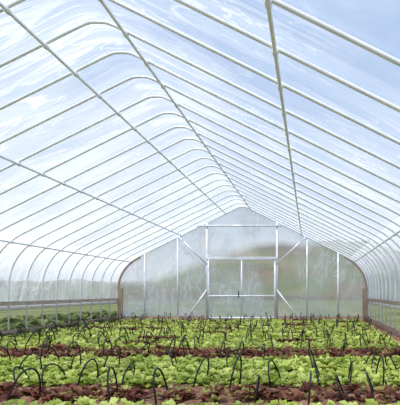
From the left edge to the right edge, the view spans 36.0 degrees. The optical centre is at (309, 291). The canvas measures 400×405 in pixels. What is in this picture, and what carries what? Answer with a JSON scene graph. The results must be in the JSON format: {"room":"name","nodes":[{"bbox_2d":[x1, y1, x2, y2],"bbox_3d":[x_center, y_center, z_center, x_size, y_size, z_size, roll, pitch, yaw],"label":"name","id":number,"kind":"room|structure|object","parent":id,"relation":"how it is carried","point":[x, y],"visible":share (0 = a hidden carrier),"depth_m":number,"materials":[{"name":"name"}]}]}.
{"room":"greenhouse","nodes":[
{"label":"greenhouse","id":0,"kind":"room"},
{"bbox_2d":[0,231,133,301],"bbox_3d":[-6.709,-0.466,9.504,0.673,1.571,24.691,0,0,0],"label":"wall","id":1,"kind":"structure","parent":0,"point":[9,254],"depth_m":16.01,"materials":[{"name":"clear plastic"}]},
{"bbox_2d":[0,0,399,256],"bbox_3d":[-2.450,-2.201,9.504,7.844,1.899,24.691,0,0,0],"label":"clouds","id":2,"kind":"structure","parent":0,"point":[37,14],"depth_m":8.17,"materials":[{"name":"white"}]},
{"bbox_2d":[0,319,399,404],"bbox_3d":[-2.450,1.020,9.529,9.120,0.071,24.541,0,0,0],"label":"floor","id":3,"kind":"structure","parent":0,"point":[225,399],"depth_m":6.15,"materials":[{"name":"soil"}]},
{"bbox_2d":[1,316,117,335],"bbox_3d":[-6.960,0.960,9.504,0.040,0.160,24.491,0,0,0],"label":"baseboard","id":4,"kind":"structure","parent":3,"relation":"on","point":[14,331],"depth_m":15.73,"materials":[{"name":"brown wood"}]},
{"bbox_2d":[0,316,121,335],"bbox_3d":[-6.790,0.912,12.210,0.464,0.200,17.724,0,0,0],"label":"weeds","id":5,"kind":"object","parent":3,"relation":"on","point":[80,323],"visible":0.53,"depth_m":16.24,"materials":[{"name":"green plant"}]},
{"bbox_2d":[0,312,396,404],"bbox_3d":[-2.292,0.867,13.222,8.175,0.372,15.966,0,0,0],"label":"hoop","id":6,"kind":"object","parent":3,"relation":"on","point":[357,318],"visible":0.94,"depth_m":9.09},
{"bbox_2d":[0,334,396,342],"bbox_3d":[-2.373,0.943,12.262,8.262,0.138,1.164,0,0,0],"label":"bed","id":7,"kind":"object","parent":3,"relation":"on","point":[68,339],"visible":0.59,"depth_m":12.13,"materials":[{"name":"green plant"}]},
{"bbox_2d":[0,0,399,329],"bbox_3d":[-2.450,-1.046,9.518,9.174,4.192,24.618,0,0,0],"label":"frame","id":8,"kind":"object","parent":3,"relation":"on","point":[267,3],"visible":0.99,"depth_m":10.39,"materials":[{"name":"metal"}]},
{"bbox_2d":[0,301,116,310],"bbox_3d":[-7.060,0.380,9.529,0.100,0.095,24.541,0,0,0],"label":"tube","id":9,"kind":"object","parent":8,"relation":"attached to","point":[2,308],"visible":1,"depth_m":16.19,"materials":[{"name":"white plastic"}]},
{"bbox_2d":[0,298,117,305],"bbox_3d":[-6.963,0.270,9.504,0.035,0.100,24.491,0,0,0],"label":"board","id":10,"kind":"object","parent":8,"relation":"attached to","point":[10,303],"visible":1,"depth_m":16.13,"materials":[{"name":"brown wood"}]},
{"bbox_2d":[117,256,367,319],"bbox_3d":[-2.450,-0.128,21.710,9.089,2.357,0.100,0,0,0],"label":"wood lath","id":11,"kind":"object","parent":8,"relation":"attached to","point":[120,290],"visible":0.94,"depth_m":21.66,"materials":[{"name":"brown wood"}]},
{"bbox_2d":[366,298,399,305],"bbox_3d":[2.062,0.270,9.504,0.035,0.100,24.491,0,0,0],"label":"board","id":12,"kind":"object","parent":8,"relation":"attached to","point":[397,303],"visible":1,"depth_m":16.20,"materials":[{"name":"brown wood"}]},
{"bbox_2d":[0,365,399,386],"bbox_3d":[-2.341,0.943,6.895,8.357,0.137,1.178,0,0,0],"label":"bed","id":13,"kind":"object","parent":3,"relation":"on","point":[142,375],"visible":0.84,"depth_m":6.76,"materials":[{"name":"green plant"}]},
{"bbox_2d":[0,380,399,402],"bbox_3d":[-2.364,0.946,5.774,8.246,0.132,0.861,0,0,0],"label":"bed","id":14,"kind":"object","parent":3,"relation":"on","point":[73,390],"visible":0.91,"depth_m":5.70,"materials":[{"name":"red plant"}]},
{"bbox_2d":[0,352,399,371],"bbox_3d":[-2.388,0.941,8.171,8.346,0.143,1.325,0,0,0],"label":"bed","id":15,"kind":"object","parent":3,"relation":"on","point":[323,361],"visible":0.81,"depth_m":8.04,"materials":[{"name":"green plant"}]},
{"bbox_2d":[0,345,399,358],"bbox_3d":[-1.874,0.949,9.607,7.187,0.127,1.250,0,0,0],"label":"bed","id":16,"kind":"object","parent":3,"relation":"on","point":[255,351],"visible":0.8,"depth_m":9.48,"materials":[{"name":"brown plant"}]},
{"bbox_2d":[0,339,399,349],"bbox_3d":[-2.377,0.946,10.933,8.309,0.133,1.199,0,0,0],"label":"bed","id":17,"kind":"object","parent":3,"relation":"on","point":[203,344],"visible":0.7,"depth_m":10.82,"materials":[{"name":"green plant"}]},
{"bbox_2d":[0,396,399,404],"bbox_3d":[-2.356,0.943,4.021,8.360,0.139,2.450,0,0,0],"label":"bed","id":18,"kind":"object","parent":3,"relation":"on","point":[85,400],"visible":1,"depth_m":5.09,"materials":[{"name":"green plant"}]},
{"bbox_2d":[17,330,388,337],"bbox_3d":[-2.388,0.940,13.589,8.333,0.144,1.199,0,0,0],"label":"bed","id":19,"kind":"object","parent":3,"relation":"on","point":[122,333],"visible":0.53,"depth_m":13.36,"materials":[{"name":"green plant"}]},
{"bbox_2d":[35,340,379,349],"bbox_3d":[-2.539,0.949,10.933,7.867,0.126,1.114,0,0,0],"label":"bed","id":20,"kind":"object","parent":3,"relation":"on","point":[58,345],"visible":0.43,"depth_m":10.62,"materials":[{"name":"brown plant"}]},
{"bbox_2d":[41,331,377,333],"bbox_3d":[-2.395,0.956,13.983,8.114,0.111,0.396,0,0,0],"label":"bed","id":21,"kind":"object","parent":3,"relation":"on","point":[45,331],"visible":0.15,"depth_m":13.98,"materials":[{"name":"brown plant"}]},
{"bbox_2d":[43,326,379,333],"bbox_3d":[-2.400,0.941,14.909,8.315,0.142,1.215,0,0,0],"label":"bed","id":22,"kind":"object","parent":3,"relation":"on","point":[95,330],"visible":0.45,"depth_m":14.77,"materials":[{"name":"green plant"}]},
{"bbox_2d":[78,325,353,329],"bbox_3d":[-2.521,0.948,16.225,8.038,0.129,1.125,0,0,0],"label":"bed","id":23,"kind":"object","parent":3,"relation":"on","point":[90,327],"visible":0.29,"depth_m":15.90,"materials":[{"name":"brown plant"}]},
{"bbox_2d":[64,327,372,330],"bbox_3d":[-2.397,0.949,15.123,8.249,0.126,0.521,0,0,1],"label":"bed","id":24,"kind":"object","parent":3,"relation":"on","point":[65,327],"visible":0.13,"depth_m":15.05,"materials":[{"name":"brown plant"}]},
{"bbox_2d":[67,324,373,329],"bbox_3d":[-2.379,0.938,16.230,8.293,0.148,1.218,0,0,0],"label":"bed","id":25,"kind":"object","parent":3,"relation":"on","point":[321,326],"visible":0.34,"depth_m":16.16,"materials":[{"name":"green plant"}]},
{"bbox_2d":[135,334,314,342],"bbox_3d":[-1.727,0.945,12.285,3.852,0.134,0.817,0,0,9],"label":"bed","id":26,"kind":"object","parent":3,"relation":"on","point":[148,336],"visible":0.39,"depth_m":12.16,"materials":[{"name":"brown plant"}]},
{"bbox_2d":[90,322,366,326],"bbox_3d":[-2.371,0.945,17.537,8.272,0.133,1.194,0,0,0],"label":"bed","id":27,"kind":"object","parent":3,"relation":"on","point":[95,323],"visible":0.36,"depth_m":17.44,"materials":[{"name":"green plant"}]},
{"bbox_2d":[101,320,363,324],"bbox_3d":[-2.394,0.945,18.876,8.303,0.134,1.218,0,0,0],"label":"bed","id":28,"kind":"object","parent":3,"relation":"on","point":[233,321],"visible":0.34,"depth_m":18.66,"materials":[{"name":"green plant"}]},
{"bbox_2d":[92,322,372,326],"bbox_3d":[-2.365,0.942,17.546,8.321,0.140,1.131,0,0,0],"label":"bed","id":29,"kind":"object","parent":3,"relation":"on","point":[290,324],"visible":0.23,"depth_m":17.45,"materials":[{"name":"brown plant"}]},
{"bbox_2d":[110,319,362,323],"bbox_3d":[-2.361,0.947,18.931,8.278,0.131,1.014,0,0,0],"label":"bed","id":30,"kind":"object","parent":3,"relation":"on","point":[344,321],"visible":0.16,"depth_m":19.02,"materials":[{"name":"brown plant"}]},
{"bbox_2d":[116,318,361,321],"bbox_3d":[-2.362,0.944,20.187,8.278,0.136,1.267,0,0,0],"label":"bed","id":31,"kind":"object","parent":3,"relation":"on","point":[136,319],"visible":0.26,"depth_m":20.04,"materials":[{"name":"green plant"}]},
{"bbox_2d":[144,222,338,319],"bbox_3d":[-2.497,-0.740,21.760,7.096,3.580,0.080,0,0,0],"label":"posts","id":32,"kind":"object","parent":3,"relation":"on","point":[276,222],"visible":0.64,"depth_m":21.73,"materials":[{"name":"metal"}]},
{"bbox_2d":[206,257,276,258],"bbox_3d":[-2.479,-1.237,21.690,2.592,0.080,0.100,0,0,0],"label":"lintel","id":33,"kind":"object","parent":32,"relation":"attached to","point":[206,257],"visible":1,"depth_m":21.64,"materials":[{"name":"metal"}]},
{"bbox_2d":[207,259,275,318],"bbox_3d":[-2.479,-0.113,21.680,2.480,2.175,0.068,0,0,0],"label":"door","id":34,"kind":"structure","parent":33,"relation":"attached to","point":[208,260],"depth_m":21.65,"materials":[{"name":"metal"}]},
{"bbox_2d":[177,225,306,318],"bbox_3d":[-2.461,-0.702,21.710,4.741,3.478,0.070,0,0,0],"label":"braces","id":35,"kind":"object","parent":32,"relation":"attached to","point":[185,243],"visible":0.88,"depth_m":21.69,"materials":[{"name":"metal"}]},
{"bbox_2d":[123,316,362,319],"bbox_3d":[-2.450,0.960,21.755,8.720,0.160,0.050,0,0,0],"label":"board","id":36,"kind":"object","parent":32,"relation":"attached to","point":[125,317],"visible":0.57,"depth_m":21.73,"materials":[{"name":"brown wood"}]},
{"bbox_2d":[170,318,320,321],"bbox_3d":[-1.573,0.949,20.312,6.681,0.125,0.896,0,0,0],"label":"bed","id":37,"kind":"object","parent":3,"relation":"on","point":[292,318],"visible":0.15,"depth_m":20.26,"materials":[{"name":"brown plant"}]},
{"bbox_2d":[366,316,399,336],"bbox_3d":[2.060,0.960,9.504,0.040,0.160,24.491,0,0,0],"label":"baseboard","id":38,"kind":"structure","parent":3,"relation":"on","point":[393,330],"depth_m":16.16,"materials":[{"name":"brown wood"}]},
{"bbox_2d":[119,207,365,319],"bbox_3d":[-2.450,-1.047,21.840,9.120,4.135,0.001,0,0,0],"label":"wall","id":39,"kind":"structure","parent":0,"point":[161,263],"depth_m":21.84,"materials":[{"name":"clear plastic"}]},
{"bbox_2d":[351,216,399,300],"bbox_3d":[1.809,-0.466,9.504,0.673,1.571,24.691,0,0,0],"label":"wall","id":40,"kind":"structure","parent":0,"point":[392,226],"depth_m":15.54,"materials":[{"name":"clear plastic"}]},
{"bbox_2d":[368,301,399,309],"bbox_3d":[2.160,0.380,9.529,0.100,0.095,24.541,0,0,0],"label":"tube","id":41,"kind":"object","parent":40,"relation":"attached to","point":[369,302],"visible":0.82,"depth_m":16.32,"materials":[{"name":"white plastic"}]},
{"label":"outside","id":42,"kind":"structure","parent":0,"visible":0},
{"bbox_2d":[318,240,399,297],"bbox_3d":[-2.450,-5.829,165.000,290.000,14.278,170.000,0,0,0],"label":"wooded hill","id":43,"kind":"structure","parent":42,"point":[336,240],"depth_m":138.36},
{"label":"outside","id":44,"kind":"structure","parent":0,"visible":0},
{"bbox_2d":[0,298,399,329],"bbox_3d":[-2.450,1.070,100.000,300.000,0.001,320.000,0,0,0],"label":"grass field","id":45,"kind":"structure","parent":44,"point":[113,307],"depth_m":32.82,"materials":[{"name":"green plant"}]},
{"bbox_2d":[0,310,116,330],"bbox_3d":[-8.786,0.859,15.975,2.938,0.307,20.226,0,0,0],"label":"grass clumps","id":46,"kind":"object","parent":45,"relation":"on","point":[16,322],"visible":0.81,"depth_m":19.05,"materials":[{"name":"green plant"}]}
]}

